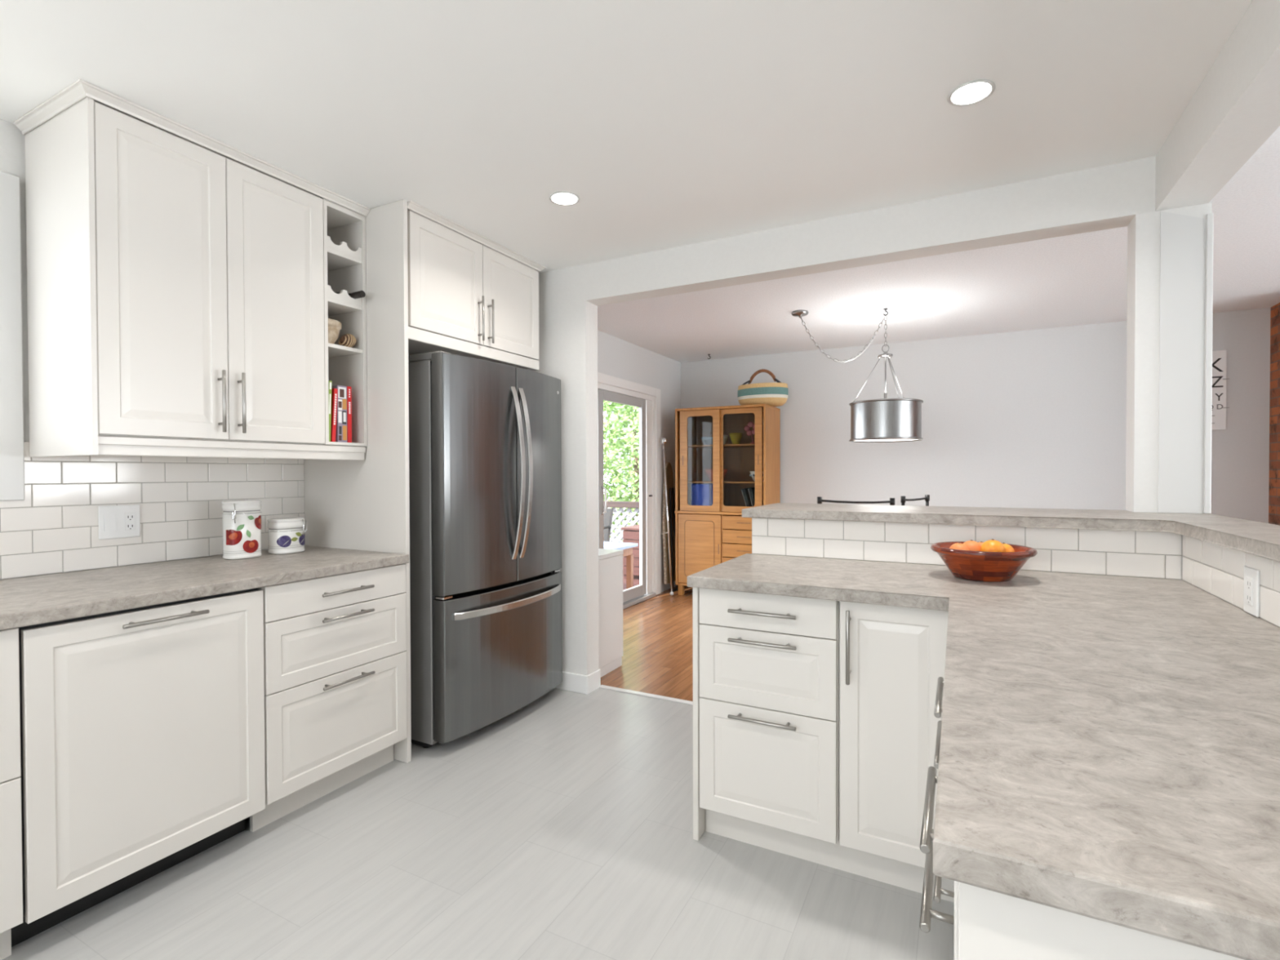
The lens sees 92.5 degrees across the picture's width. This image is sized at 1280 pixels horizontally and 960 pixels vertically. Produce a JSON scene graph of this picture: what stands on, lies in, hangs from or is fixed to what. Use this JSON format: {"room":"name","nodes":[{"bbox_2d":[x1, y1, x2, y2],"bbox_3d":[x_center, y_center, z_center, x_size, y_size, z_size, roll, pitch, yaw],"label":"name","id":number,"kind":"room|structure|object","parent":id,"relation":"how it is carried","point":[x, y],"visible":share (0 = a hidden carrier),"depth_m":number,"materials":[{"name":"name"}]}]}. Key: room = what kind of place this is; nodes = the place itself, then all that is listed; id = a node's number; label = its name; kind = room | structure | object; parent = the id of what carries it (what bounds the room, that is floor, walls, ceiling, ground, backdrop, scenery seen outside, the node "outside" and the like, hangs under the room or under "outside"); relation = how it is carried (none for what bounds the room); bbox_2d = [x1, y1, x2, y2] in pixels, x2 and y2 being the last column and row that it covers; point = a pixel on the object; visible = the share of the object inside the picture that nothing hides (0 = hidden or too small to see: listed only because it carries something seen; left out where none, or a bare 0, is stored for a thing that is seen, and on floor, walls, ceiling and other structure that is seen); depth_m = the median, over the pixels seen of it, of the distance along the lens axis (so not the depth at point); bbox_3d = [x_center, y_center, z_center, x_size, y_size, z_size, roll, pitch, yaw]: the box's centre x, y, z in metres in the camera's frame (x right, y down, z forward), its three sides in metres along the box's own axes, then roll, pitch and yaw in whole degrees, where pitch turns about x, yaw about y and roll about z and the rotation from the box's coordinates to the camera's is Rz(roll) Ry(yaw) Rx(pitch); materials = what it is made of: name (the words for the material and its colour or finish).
{"room":"kitchen","nodes":[
{"label":"kitchen","id":0,"kind":"room"},
{"bbox_2d":[0,119,267,579],"bbox_3d":[-2.549,0.032,1.357,0.110,2.445,5.865,0,1,28],"label":"wall","id":1,"kind":"structure","parent":0,"point":[12,142],"depth_m":2.09,"materials":[{"name":"white paint"}]},
{"bbox_2d":[0,170,24,501],"bbox_3d":[-2.497,-0.467,1.388,0.110,1.090,1.590,0,1,28],"label":"window","id":2,"kind":"structure","parent":1,"relation":"in","point":[11,399],"depth_m":2.04,"materials":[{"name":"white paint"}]},
{"bbox_2d":[0,441,305,579],"bbox_3d":[-2.313,0.105,1.674,0.011,0.461,2.942,0,1,28],"label":"backsplash","id":3,"kind":"structure","parent":1,"relation":"attached to","point":[55,529],"depth_m":2.36,"materials":[{"name":"white tile"}]},
{"bbox_2d":[97,504,140,539],"bbox_3d":[-1.965,0.158,2.316,0.012,0.124,0.128,0,1,28],"label":"wall plate","id":4,"kind":"object","parent":3,"relation":"attached to","point":[115,522],"visible":1,"depth_m":2.31,"materials":[{"name":"white plastic"}]},
{"bbox_2d":[124,512,135,530],"bbox_3d":[-1.949,0.158,2.343,0.002,0.067,0.034,0,1,28],"label":"receptacle","id":5,"kind":"object","parent":4,"relation":"attached to","point":[130,517],"depth_m":2.34,"materials":[{"name":"white plastic"}]},
{"bbox_2d":[24,96,324,457],"bbox_3d":[-1.693,-0.642,2.322,0.504,1.120,0.783,0,1,28],"label":"upper cabinet","id":6,"kind":"object","parent":1,"relation":"attached to","point":[175,283],"visible":0.98,"depth_m":2.06,"materials":[{"name":"white paint"}]},
{"bbox_2d":[13,79,370,216],"bbox_3d":[-1.650,-1.190,2.393,0.481,0.031,1.018,0,1,28],"label":"trim","id":7,"kind":"structure","parent":6,"relation":"attached to","point":[77,91],"depth_m":2.04,"materials":[{"name":"white paint"}]},
{"bbox_2d":[97,435,365,460],"bbox_3d":[-1.470,-0.114,2.336,0.027,0.063,0.970,0,1,28],"label":"trim","id":8,"kind":"structure","parent":6,"relation":"attached to","point":[127,446],"depth_m":2.22,"materials":[{"name":"white paint"}]},
{"bbox_2d":[320,196,367,446],"bbox_3d":[-1.482,-0.680,2.771,0.462,1.056,0.205,0,1,28],"label":"wine rack cabinet","id":9,"kind":"object","parent":1,"relation":"attached to","point":[344,228],"visible":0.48,"depth_m":2.75,"materials":[{"name":"white paint"}]},
{"bbox_2d":[328,380,332,441],"bbox_3d":[-1.393,-0.294,2.655,0.153,0.262,0.022,0,1,28],"label":"cookbook","id":10,"kind":"object","parent":9,"relation":"in","point":[330,382],"visible":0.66,"depth_m":2.62,"materials":[{"name":"green paper"}]},
{"bbox_2d":[328,382,331,413],"bbox_3d":[-1.325,-0.350,2.621,0.001,0.135,0.009,0,-1,28],"label":"print","id":11,"kind":"object","parent":10,"relation":"attached to","point":[330,383],"depth_m":2.62,"materials":[{"name":"white"}]},
{"bbox_2d":[330,388,337,441],"bbox_3d":[-1.382,-0.279,2.676,0.153,0.233,0.031,0,1,28],"label":"cookbook","id":12,"kind":"object","parent":9,"relation":"in","point":[334,391],"visible":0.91,"depth_m":2.64,"materials":[{"name":"red paper"}]},
{"bbox_2d":[333,393,336,424],"bbox_3d":[-1.314,-0.305,2.642,0.001,0.134,0.007,0,-3,28],"label":"print","id":13,"kind":"object","parent":12,"relation":"attached to","point":[335,393],"depth_m":2.64},
{"bbox_2d":[328,317,341,344],"bbox_3d":[-1.367,-0.646,2.685,0.106,0.128,0.106,0,1,28],"label":"stone urn","id":14,"kind":"object","parent":9,"relation":"on","point":[334,326],"visible":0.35,"depth_m":2.66,"materials":[{"name":"beige stone"}]},
{"bbox_2d":[331,385,346,442],"bbox_3d":[-1.365,-0.287,2.708,0.153,0.246,0.046,0,1,28],"label":"cookbook","id":15,"kind":"object","parent":9,"relation":"in","point":[341,415],"visible":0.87,"depth_m":2.67,"materials":[{"name":"grey"}]},
{"bbox_2d":[337,386,346,440],"bbox_3d":[-1.298,-0.288,2.674,0.001,0.232,0.041,0,1,28],"label":"print","id":16,"kind":"object","parent":15,"relation":"attached to","point":[342,391],"depth_m":2.67},
{"bbox_2d":[327,248,361,271],"bbox_3d":[-1.481,-0.974,2.765,0.450,0.016,0.172,0,1,28],"label":"shelf","id":17,"kind":"object","parent":9,"relation":"attached to","point":[339,260],"depth_m":2.71,"materials":[{"name":"white paint"}]},
{"bbox_2d":[327,297,362,316],"bbox_3d":[-1.481,-0.766,2.768,0.450,0.016,0.172,0,1,28],"label":"shelf","id":18,"kind":"object","parent":9,"relation":"attached to","point":[337,306],"depth_m":2.72,"materials":[{"name":"white paint"}]},
{"bbox_2d":[328,342,362,358],"bbox_3d":[-1.480,-0.574,2.770,0.450,0.016,0.172,0,1,28],"label":"shelf","id":19,"kind":"object","parent":9,"relation":"attached to","point":[335,351],"depth_m":2.73,"materials":[{"name":"white paint"}]},
{"bbox_2d":[338,333,355,347],"bbox_3d":[-1.300,-0.617,2.725,0.072,0.069,0.068,0,1,28],"label":"shell","id":20,"kind":"object","parent":9,"relation":"on","point":[347,340],"visible":0.86,"depth_m":2.70,"materials":[{"name":"beige"}]},
{"bbox_2d":[346,386,351,442],"bbox_3d":[-1.349,-0.289,2.740,0.153,0.248,0.020,0,1,28],"label":"cookbook","id":21,"kind":"object","parent":9,"relation":"in","point":[348,388],"visible":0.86,"depth_m":2.70,"materials":[{"name":"red paper"}]},
{"bbox_2d":[348,389,350,413],"bbox_3d":[-1.282,-0.346,2.705,0.001,0.108,0.008,0,1,28],"label":"print","id":22,"kind":"object","parent":21,"relation":"attached to","point":[348,389],"depth_m":2.70,"materials":[{"name":"white"}]},
{"bbox_2d":[334,290,365,298],"bbox_3d":[-1.354,-0.815,2.755,0.317,0.062,0.062,0,1,28],"label":"wine bottle","id":23,"kind":"object","parent":9,"relation":"in","point":[360,294],"visible":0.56,"depth_m":2.69,"materials":[{"name":"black glass"}]},
{"bbox_2d":[407,200,546,370],"bbox_3d":[-1.078,-0.922,3.254,0.728,0.591,0.980,0,1,28],"label":"upper cabinet","id":24,"kind":"object","parent":1,"relation":"attached to","point":[471,295],"visible":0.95,"depth_m":3.01,"materials":[{"name":"white paint"}]},
{"bbox_2d":[2,585,954,959],"bbox_3d":[0.562,1.291,1.714,5.300,0.100,9.350,0,1,28],"label":"floor","id":25,"kind":"structure","parent":0,"point":[560,827],"depth_m":1.93,"materials":[{"name":"grey tile"}]},
{"bbox_2d":[0,627,22,959],"bbox_3d":[-2.008,0.814,1.448,0.730,0.875,0.608,0,1,28],"label":"base cabinet","id":26,"kind":"object","parent":25,"relation":"on","point":[11,820],"visible":0.94,"depth_m":1.54,"materials":[{"name":"white paint"}]},
{"bbox_2d":[10,587,265,946],"bbox_3d":[-1.722,0.808,1.993,0.730,0.872,0.609,0,1,28],"label":"dishwasher","id":27,"kind":"object","parent":25,"relation":"on","point":[142,729],"visible":0.97,"depth_m":1.78,"materials":[{"name":"white plastic"}]},
{"bbox_2d":[249,563,407,831],"bbox_3d":[-1.439,0.799,2.536,0.730,0.875,0.608,0,1,28],"label":"base cabinet","id":28,"kind":"object","parent":25,"relation":"on","point":[335,646],"visible":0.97,"depth_m":2.34,"materials":[{"name":"white paint"}]},
{"bbox_2d":[0,545,408,630],"bbox_3d":[-2.223,0.362,1.065,0.712,0.038,3.940,0,1,28],"label":"countertop","id":29,"kind":"structure","parent":28,"relation":"on","point":[28,601],"depth_m":2.02,"materials":[{"name":"grey stone"}]},
{"bbox_2d":[222,499,262,559],"bbox_3d":[-1.652,0.204,2.545,0.116,0.238,0.138,0,1,28],"label":"canister","id":30,"kind":"object","parent":29,"relation":"on","point":[242,518],"visible":1,"depth_m":2.50,"materials":[{"name":"white ceramic"}]},
{"bbox_2d":[266,516,306,554],"bbox_3d":[-1.558,0.244,2.706,0.130,0.152,0.144,0,1,28],"label":"canister","id":31,"kind":"object","parent":29,"relation":"on","point":[286,535],"visible":1,"depth_m":2.66,"materials":[{"name":"white ceramic"}]},
{"bbox_2d":[304,199,411,763],"bbox_3d":[-1.321,0.011,2.826,0.700,2.444,0.022,0,1,28],"label":"panel","id":32,"kind":"object","parent":25,"relation":"on","point":[364,504],"visible":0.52,"depth_m":2.72,"materials":[{"name":"white paint"}]},
{"bbox_2d":[408,351,562,747],"bbox_3d":[-0.953,0.323,3.264,0.893,1.806,0.905,0,1,28],"label":"fridge","id":33,"kind":"object","parent":25,"relation":"on","point":[485,437],"visible":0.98,"depth_m":2.87,"materials":[{"name":"grey metal"}]},
{"bbox_2d":[598,548,623,677],"bbox_3d":[-0.560,0.838,4.030,0.813,0.756,0.404,0,1,28],"label":"base cabinet","id":34,"kind":"object","parent":25,"relation":"on","point":[610,561],"visible":0.24,"depth_m":3.87,"materials":[{"name":"white paint"}]},
{"bbox_2d":[599,684,693,705],"bbox_3d":[0.237,1.218,3.370,1.070,0.007,0.040,0,1,28],"label":"threshold","id":35,"kind":"object","parent":25,"relation":"on","point":[630,691],"visible":0.58,"depth_m":3.46,"materials":[{"name":"white paint"}]},
{"bbox_2d":[660,437,673,595],"bbox_3d":[0.278,0.373,6.310,0.157,1.623,0.051,0,1,38],"label":"metal pole","id":36,"kind":"object","parent":25,"relation":"on","point":[663,441],"visible":1,"depth_m":6.30,"materials":[{"name":"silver metal"}]},
{"bbox_2d":[661,462,678,591],"bbox_3d":[0.332,0.498,6.524,0.106,1.369,0.321,0,1,28],"label":"ironing board","id":37,"kind":"object","parent":25,"relation":"on","point":[670,490],"visible":0.74,"depth_m":6.47,"materials":[{"name":"fabric"}]},
{"bbox_2d":[692,587,706,840],"bbox_3d":[0.332,0.796,2.373,0.020,0.875,0.616,0,1,28],"label":"end panel","id":38,"kind":"object","parent":25,"relation":"on","point":[699,814],"visible":0.24,"depth_m":2.10,"materials":[{"name":"white paint"}]},
{"bbox_2d":[674,404,780,595],"bbox_3d":[0.903,0.226,6.313,0.959,1.917,0.538,0,1,28],"label":"hutch","id":39,"kind":"object","parent":25,"relation":"on","point":[707,536],"visible":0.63,"depth_m":6.23,"materials":[{"name":"brown wood"}]},
{"bbox_2d":[691,483,712,506],"bbox_3d":[0.696,0.176,6.442,0.200,0.275,0.340,0,1,28],"label":"storage box","id":40,"kind":"object","parent":39,"relation":"on","point":[701,493],"visible":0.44,"depth_m":6.29,"materials":[{"name":"blue"}]},
{"bbox_2d":[700,436,712,444],"bbox_3d":[0.721,-0.403,6.433,0.170,0.085,0.170,0,1,28],"label":"bowl","id":41,"kind":"object","parent":39,"relation":"on","point":[708,440],"visible":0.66,"depth_m":6.37,"materials":[{"name":"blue ceramic"}]},
{"bbox_2d":[704,469,728,481],"bbox_3d":[0.792,-0.050,6.355,0.250,0.125,0.250,0,1,28],"label":"bowl","id":42,"kind":"object","parent":39,"relation":"on","point":[708,472],"visible":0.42,"depth_m":6.29,"materials":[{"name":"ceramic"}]},
{"bbox_2d":[723,435,728,444],"bbox_3d":[0.849,-0.409,6.343,0.124,0.100,0.124,0,1,28],"label":"cup","id":43,"kind":"object","parent":39,"relation":"on","point":[725,437],"visible":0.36,"depth_m":6.30,"materials":[{"name":"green ceramic"}]},
{"bbox_2d":[688,443,763,448],"bbox_3d":[0.918,-0.351,6.338,0.903,0.016,0.443,0,1,28],"label":"shelf","id":44,"kind":"object","parent":39,"relation":"attached to","point":[690,445],"depth_m":6.34,"materials":[{"name":"brown wood"}]},
{"bbox_2d":[688,480,763,483],"bbox_3d":[0.919,0.021,6.342,0.903,0.016,0.443,0,1,28],"label":"shelf","id":45,"kind":"object","parent":39,"relation":"attached to","point":[689,482],"depth_m":6.24,"materials":[{"name":"brown wood"}]},
{"bbox_2d":[728,432,742,444],"bbox_3d":[0.983,-0.419,6.284,0.136,0.120,0.136,0,1,28],"label":"bowl","id":46,"kind":"object","parent":39,"relation":"on","point":[735,437],"visible":0.91,"depth_m":6.24,"materials":[{"name":"yellow ceramic"}]},
{"bbox_2d":[741,488,752,506],"bbox_3d":[1.111,0.198,6.214,0.103,0.235,0.221,0,1,28],"label":"album","id":47,"kind":"object","parent":39,"relation":"on","point":[745,493],"visible":0.47,"depth_m":6.12,"materials":[{"name":"black"}]},
{"bbox_2d":[744,421,755,444],"bbox_3d":[1.126,-0.471,6.165,0.144,0.228,0.077,0,1,28],"label":"flower ornament","id":48,"kind":"object","parent":39,"relation":"on","point":[749,433],"visible":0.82,"depth_m":6.14,"materials":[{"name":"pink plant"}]},
{"bbox_2d":[748,487,755,506],"bbox_3d":[1.169,0.194,6.183,0.094,0.242,0.221,0,1,28],"label":"album","id":49,"kind":"object","parent":39,"relation":"on","point":[752,490],"visible":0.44,"depth_m":6.09,"materials":[{"name":"black"}]},
{"bbox_2d":[749,471,763,481],"bbox_3d":[1.182,-0.036,6.140,0.172,0.100,0.165,0,1,28],"label":"bowl","id":50,"kind":"object","parent":39,"relation":"on","point":[752,474],"visible":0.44,"depth_m":6.10,"materials":[{"name":"white ceramic"}]},
{"bbox_2d":[737,368,788,406],"bbox_3d":[1.225,-0.920,6.123,0.508,0.375,0.366,0,1,28],"label":"basket","id":51,"kind":"object","parent":39,"relation":"on","point":[774,394],"visible":0.85,"depth_m":5.97,"materials":[{"name":"wicker"}]},
{"bbox_2d":[698,587,841,870],"bbox_3d":[0.535,0.797,2.239,0.460,0.875,0.643,0,1,28],"label":"base cabinet","id":52,"kind":"object","parent":25,"relation":"on","point":[769,664],"visible":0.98,"depth_m":1.98,"materials":[{"name":"white paint"}]},
{"bbox_2d":[817,496,894,505],"bbox_3d":[1.556,0.663,4.373,0.511,1.089,0.422,0,1,28],"label":"dining chair","id":53,"kind":"object","parent":25,"relation":"on","point":[820,500],"visible":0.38,"depth_m":4.21,"materials":[{"name":"black metal"}]},
{"bbox_2d":[839,600,954,902],"bbox_3d":[1.159,0.800,1.913,0.948,0.875,0.643,0,1,28],"label":"base cabinet","id":54,"kind":"object","parent":25,"relation":"on","point":[892,659],"visible":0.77,"depth_m":1.82,"materials":[{"name":"white paint"}]},
{"bbox_2d":[687,553,1279,959],"bbox_3d":[0.661,0.349,1.463,1.453,0.038,1.907,0,1,28],"label":"countertop","id":55,"kind":"structure","parent":54,"relation":"on","point":[1109,747],"depth_m":0.79,"materials":[{"name":"grey stone"}]},
{"bbox_2d":[930,541,1037,582],"bbox_3d":[1.123,0.270,2.013,0.306,0.103,0.306,0,1,28],"label":"fruit bowl","id":56,"kind":"object","parent":55,"relation":"on","point":[976,566],"visible":0.89,"depth_m":1.92,"materials":[{"name":"brown wood"}]},
{"bbox_2d":[949,542,968,551],"bbox_3d":[1.056,0.236,2.029,0.061,0.060,0.061,0,1,28],"label":"peach","id":57,"kind":"object","parent":56,"relation":"in","point":[958,545],"visible":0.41,"depth_m":2.01,"materials":[{"name":"orange plant"}]},
{"bbox_2d":[963,539,981,551],"bbox_3d":[1.111,0.233,2.054,0.067,0.066,0.067,0,1,28],"label":"peach","id":58,"kind":"object","parent":56,"relation":"in","point":[972,545],"visible":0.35,"depth_m":2.03,"materials":[{"name":"orange plant"}]},
{"bbox_2d":[980,538,1005,551],"bbox_3d":[1.155,0.228,2.006,0.072,0.071,0.072,0,1,28],"label":"orange","id":59,"kind":"object","parent":56,"relation":"in","point":[992,545],"visible":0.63,"depth_m":1.98,"materials":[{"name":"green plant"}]},
{"bbox_2d":[1002,542,1014,551],"bbox_3d":[1.204,0.237,2.029,0.061,0.060,0.061,0,1,28],"label":"orange","id":60,"kind":"object","parent":56,"relation":"in","point":[1008,548],"visible":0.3,"depth_m":2.01,"materials":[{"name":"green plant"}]},
{"bbox_2d":[900,494,929,506],"bbox_3d":[2.153,0.660,4.463,0.420,1.089,0.422,-1,1,-41],"label":"dining chair","id":61,"kind":"object","parent":25,"relation":"on","point":[926,498],"visible":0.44,"depth_m":4.61,"materials":[{"name":"black metal"}]},
{"bbox_2d":[919,766,958,959],"bbox_3d":[0.686,0.816,0.686,0.670,0.875,0.457,0,1,28],"label":"base cabinet","id":62,"kind":"object","parent":25,"relation":"on","point":[926,913],"visible":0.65,"depth_m":0.77,"materials":[{"name":"silver metal"}]},
{"bbox_2d":[933,676,954,902],"bbox_3d":[0.898,0.810,1.091,0.670,0.875,0.457,0,1,28],"label":"base cabinet","id":63,"kind":"object","parent":25,"relation":"on","point":[938,891],"visible":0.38,"depth_m":1.18,"materials":[{"name":"silver metal"}]},
{"bbox_2d":[958,881,1244,959],"bbox_3d":[0.595,0.819,0.462,0.632,0.875,0.019,0,1,28],"label":"end panel","id":64,"kind":"object","parent":25,"relation":"on","point":[993,925],"visible":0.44,"depth_m":0.56,"materials":[{"name":"white paint"}]},
{"bbox_2d":[0,0,1252,272],"bbox_3d":[-1.010,-1.263,0.535,3.590,0.155,5.865,0,1,28],"label":"ceiling","id":65,"kind":"structure","parent":0,"point":[671,123],"depth_m":1.90,"materials":[{"name":"white paint"}]},
{"bbox_2d":[549,191,579,205],"bbox_3d":[-0.325,-1.210,2.635,0.132,0.006,0.132,0,1,28],"label":"recessed light","id":66,"kind":"object","parent":65,"relation":"in","point":[561,197],"visible":1,"depth_m":2.63,"materials":[{"name":"white paint"}]},
{"bbox_2d":[947,79,995,106],"bbox_3d":[1.032,-1.204,1.909,0.132,0.006,0.132,0,1,28],"label":"recessed light","id":67,"kind":"object","parent":65,"relation":"in","point":[971,92],"visible":1,"depth_m":1.90,"materials":[{"name":"white paint"}]},
{"bbox_2d":[1155,0,1279,211],"bbox_3d":[0.699,-1.116,-0.229,0.152,0.280,5.890,0,1,28],"label":"beam","id":68,"kind":"structure","parent":65,"relation":"attached to","point":[1234,109],"depth_m":1.77,"materials":[{"name":"white paint"}]},
{"bbox_2d":[597,330,680,591],"bbox_3d":[-0.337,-0.053,5.543,0.150,2.500,3.365,0,1,28],"label":"wall","id":69,"kind":"structure","parent":0,"point":[617,357],"depth_m":6.35,"materials":[{"name":"grey paint"}]},
{"bbox_2d":[597,372,661,608],"bbox_3d":[-0.320,0.132,5.523,0.201,2.130,2.060,0,1,28],"label":"door","id":70,"kind":"structure","parent":69,"relation":"in","point":[610,388],"depth_m":6.12,"materials":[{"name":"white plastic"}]},
{"bbox_2d":[526,156,1155,675],"bbox_3d":[0.428,-0.051,3.177,3.478,2.550,0.130,0,1,28],"label":"wall","id":71,"kind":"structure","parent":0,"point":[1108,197],"depth_m":3.07,"materials":[{"name":"white paint"}]},
{"bbox_2d":[554,669,600,694],"bbox_3d":[-0.383,1.168,3.612,0.267,0.105,0.144,0,1,28],"label":"baseboard opening","id":72,"kind":"structure","parent":71,"relation":"attached to","point":[584,684],"depth_m":3.53,"materials":[{"name":"white plastic"}]},
{"bbox_2d":[597,125,1279,362],"bbox_3d":[1.840,-1.304,1.011,8.200,0.100,9.350,0,1,28],"label":"ceiling","id":73,"kind":"structure","parent":0,"point":[1078,279],"depth_m":4.33,"materials":[{"name":"paint"}]},
{"bbox_2d":[791,308,923,442],"bbox_3d":[1.684,-0.798,4.738,0.922,1.000,0.540,0,1,28],"label":"pendant lamp","id":74,"kind":"object","parent":73,"relation":"hanging from","point":[885,420],"visible":1,"depth_m":4.47,"materials":[{"name":"grey metal"}]},
{"bbox_2d":[857,439,917,441],"bbox_3d":[1.865,-0.309,4.659,0.488,0.006,0.488,0,1,28],"label":"diffuser","id":75,"kind":"object","parent":74,"relation":"attached to","point":[859,440],"depth_m":4.76,"materials":[{"name":"white plastic"}]},
{"bbox_2d":[680,307,1271,523],"bbox_3d":[3.986,-0.060,5.125,8.200,2.500,0.100,0,1,28],"label":"wall","id":76,"kind":"structure","parent":0,"point":[1029,419],"depth_m":5.49,"materials":[{"name":"grey paint"}]},
{"bbox_2d":[1211,350,1229,430],"bbox_3d":[4.340,-0.700,4.864,0.505,0.615,0.018,0,1,28],"label":"chart","id":77,"kind":"object","parent":76,"relation":"attached to","point":[1220,379],"visible":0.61,"depth_m":4.77,"materials":[{"name":"white paper"}]},
{"bbox_2d":[754,553,1262,619],"bbox_3d":[0.848,0.707,1.664,1.550,1.069,2.440,0,1,28],"label":"wall","id":78,"kind":"structure","parent":0,"point":[754,553],"depth_m":2.09,"materials":[{"name":"white paint"}]},
{"bbox_2d":[751,517,1182,579],"bbox_3d":[1.113,0.241,2.303,1.425,0.156,0.011,0,1,28],"label":"backsplash","id":79,"kind":"structure","parent":78,"relation":"attached to","point":[1120,553],"depth_m":2.24,"materials":[{"name":"white tile"}]},
{"bbox_2d":[742,502,1279,562],"bbox_3d":[0.848,0.153,1.634,1.645,0.037,2.500,0,1,28],"label":"bar","id":80,"kind":"object","parent":78,"relation":"on","point":[1262,540],"visible":0.94,"depth_m":2.17,"materials":[{"name":"grey stone"}]},
{"bbox_2d":[1125,202,1213,513],"bbox_3d":[2.013,-0.444,2.338,0.222,1.133,0.138,0,1,28],"label":"column","id":81,"kind":"structure","parent":80,"relation":"on","point":[1170,251],"depth_m":2.28,"materials":[{"name":"white paint"}]},
{"bbox_2d":[1182,534,1279,627],"bbox_3d":[1.303,0.254,1.122,0.011,0.156,1.900,0,1,28],"label":"backsplash","id":82,"kind":"structure","parent":78,"relation":"attached to","point":[1216,570],"depth_m":1.63,"materials":[{"name":"white tile"}]},
{"bbox_2d":[1243,565,1259,617],"bbox_3d":[1.484,0.270,1.489,0.008,0.112,0.078,0,1,28],"label":"wall plate","id":83,"kind":"object","parent":82,"relation":"attached to","point":[1251,575],"visible":1,"depth_m":1.48,"materials":[{"name":"white plastic"}]},
{"bbox_2d":[1245,576,1253,605],"bbox_3d":[1.482,0.270,1.490,0.002,0.067,0.034,0,1,28],"label":"receptacle","id":84,"kind":"object","parent":83,"relation":"attached to","point":[1249,580],"depth_m":1.49,"materials":[{"name":"white plastic"}]},
{"bbox_3d":[3.486,1.300,0.186,4.500,0.104,9.350,0,1,28],"label":"floor","id":85,"kind":"structure","parent":0,"visible":0},
{"bbox_2d":[1268,302,1279,524],"bbox_3d":[5.328,-0.050,4.001,1.580,2.500,0.650,0,1,28],"label":"chimney column","id":86,"kind":"structure","parent":85,"relation":"on","point":[1274,400],"depth_m":4.57,"materials":[{"name":"red brick"}]},
{"label":"outside","id":87,"kind":"structure","parent":0,"visible":0},
{"bbox_2d":[604,499,629,557],"bbox_3d":[-9.448,1.889,20.583,29.880,0.100,52.000,0,1,28],"label":"ground","id":88,"kind":"structure","parent":87,"point":[613,540],"depth_m":22.59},
{"bbox_2d":[603,400,639,542],"bbox_3d":[-0.100,-0.281,11.478,2.372,4.416,1.975,0,1,28],"label":"outdoor view","id":89,"kind":"object","parent":88,"relation":"on","point":[616,444],"visible":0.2,"depth_m":11.07,"materials":[{"name":"green plant"}]},
{"bbox_2d":[603,404,639,500],"bbox_3d":[0.975,-1.228,14.865,4.337,6.220,3.500,0,1,28],"label":"leafy tree","id":90,"kind":"object","parent":88,"relation":"on","point":[620,471],"visible":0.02,"depth_m":14.78,"materials":[{"name":"green plant"}]},
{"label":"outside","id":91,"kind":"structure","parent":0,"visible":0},
{"bbox_2d":[622,573,639,590],"bbox_3d":[-1.455,1.318,7.376,3.480,0.040,5.215,0,1,28],"label":"deck","id":92,"kind":"object","parent":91,"point":[636,579],"depth_m":7.77,"materials":[{"name":"red wood"}]},
{"bbox_2d":[603,508,613,541],"bbox_3d":[-0.698,0.836,8.097,0.486,0.908,0.590,0,1,28],"label":"patio chair","id":93,"kind":"object","parent":92,"relation":"on","point":[608,515],"visible":0.09,"depth_m":8.19,"materials":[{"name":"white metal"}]},
{"bbox_2d":[603,501,639,542],"bbox_3d":[0.005,0.803,9.515,4.117,0.930,0.170,0,1,28],"label":"deck railing","id":94,"kind":"object","parent":92,"relation":"on","point":[613,504],"visible":0.07,"depth_m":9.63,"materials":[{"name":"white wood"}]},
{"bbox_2d":[604,541,638,589],"bbox_3d":[-0.495,1.014,6.890,0.730,0.575,0.650,0,1,28],"label":"patio table","id":95,"kind":"object","parent":92,"relation":"on","point":[627,548],"visible":0.22,"depth_m":6.95,"materials":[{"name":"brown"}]},
{"bbox_2d":[621,524,639,578],"bbox_3d":[0.172,0.950,8.036,0.690,0.670,0.500,0,1,28],"label":"bench","id":96,"kind":"object","parent":92,"relation":"on","point":[631,533],"visible":0.3,"depth_m":7.92,"materials":[{"name":"red wood"}]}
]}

